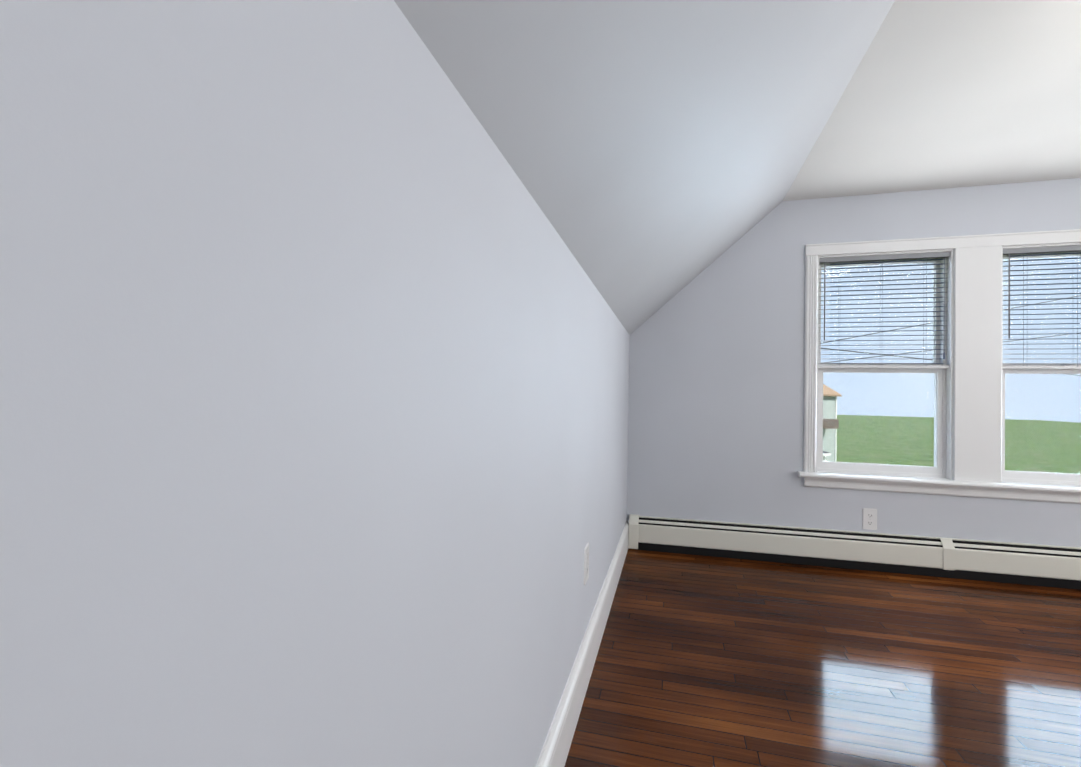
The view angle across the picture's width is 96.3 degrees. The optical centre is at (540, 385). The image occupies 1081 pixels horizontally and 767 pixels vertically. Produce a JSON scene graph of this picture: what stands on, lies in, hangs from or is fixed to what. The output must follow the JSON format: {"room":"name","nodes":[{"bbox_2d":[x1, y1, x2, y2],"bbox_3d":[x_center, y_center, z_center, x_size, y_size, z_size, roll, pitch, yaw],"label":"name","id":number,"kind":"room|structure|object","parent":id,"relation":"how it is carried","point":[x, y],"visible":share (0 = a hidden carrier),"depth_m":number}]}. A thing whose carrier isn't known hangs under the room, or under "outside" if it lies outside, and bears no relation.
{"room":"empty attic room","nodes":[
{"label":"empty attic room","id":0,"kind":"room"},
{"bbox_2d":[0,0,629,766],"bbox_3d":[-0.047,0.322,1.293,0.170,1.682,4.640,1,-1,15],"label":"wall","id":1,"kind":"structure","parent":0,"point":[314,366],"depth_m":0.38},
{"bbox_2d":[536,521,628,766],"bbox_3d":[0.032,0.979,1.254,0.020,0.194,4.299,1,-1,15],"label":"baseboard","id":2,"kind":"structure","parent":1,"relation":"attached to","point":[556,746],"depth_m":1.60},
{"bbox_2d":[584,542,588,585],"bbox_3d":[0.169,0.649,1.760,0.008,0.132,0.080,1,-1,15],"label":"outlet","id":3,"kind":"object","parent":1,"relation":"attached to","point":[586,562],"visible":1,"depth_m":1.74},
{"bbox_2d":[394,0,894,334],"bbox_3d":[0.471,-0.877,1.181,1.365,1.238,4.640,1,-1,15],"label":"ceiling","id":4,"kind":"structure","parent":0,"point":[655,153],"depth_m":1.17},
{"bbox_2d":[564,548,1080,766],"bbox_3d":[1.972,1.119,0.720,4.220,0.173,4.470,1,-1,15],"label":"floor","id":5,"kind":"structure","parent":0,"point":[706,661],"depth_m":1.83},
{"bbox_2d":[627,178,1080,546],"bbox_3d":[2.586,0.039,2.897,4.050,2.415,0.170,1,-1,15],"label":"wall","id":6,"kind":"structure","parent":0,"point":[716,395],"depth_m":3.11},
{"bbox_2d":[628,514,1080,589],"bbox_3d":[2.535,1.002,2.762,4.009,0.262,0.071,1,-1,15],"label":"baseboard heater","id":7,"kind":"object","parent":6,"relation":"attached to","point":[1028,564],"visible":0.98,"depth_m":2.90},
{"bbox_2d":[862,508,876,529],"bbox_3d":[2.003,0.814,2.945,0.078,0.128,0.008,1,-1,15],"label":"outlet","id":8,"kind":"object","parent":6,"relation":"attached to","point":[869,518],"visible":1,"depth_m":2.94},
{"bbox_2d":[798,229,1080,503],"bbox_3d":[2.549,-0.112,2.905,1.844,1.524,0.280,1,-1,15],"label":"window","id":9,"kind":"structure","parent":6,"relation":"in","point":[968,368],"depth_m":2.84},
{"bbox_2d":[783,0,1080,200],"bbox_3d":[2.566,-1.293,0.617,3.260,0.160,4.640,1,-1,15],"label":"ceiling","id":10,"kind":"structure","parent":0,"point":[940,94],"depth_m":2.08},
{"bbox_2d":[821,295,1080,375],"bbox_3d":[8.101,1.739,10.181,33.011,10.500,4.742,2,-1,-21],"label":"cable","id":11,"kind":"object","parent":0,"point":[919,351],"depth_m":7.61},
{"label":"outside","id":12,"kind":"structure","parent":0,"visible":0},
{"bbox_2d":[836,415,1080,473],"bbox_3d":[29.533,9.483,109.278,300.000,0.300,280.000,1,-1,15],"label":"ground","id":13,"kind":"structure","parent":12,"point":[852,446],"depth_m":79.95},
{"bbox_2d":[823,451,830,460],"bbox_3d":[16.646,5.734,35.126,6.405,3.818,5.100,2,-1,-30],"label":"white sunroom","id":14,"kind":"structure","parent":13,"relation":"on","point":[825,455],"depth_m":34.42},
{"bbox_2d":[823,384,841,461],"bbox_3d":[23.079,3.030,49.417,8.921,10.034,9.700,2,-1,-26],"label":"house","id":15,"kind":"structure","parent":13,"relation":"on","point":[826,432],"depth_m":46.80},
{"bbox_2d":[823,419,838,428],"bbox_3d":[23.608,3.522,44.099,9.064,0.860,1.400,2,-1,-26],"label":"porch canopy","id":16,"kind":"object","parent":15,"relation":"attached to","point":[835,423],"depth_m":44.96}
]}

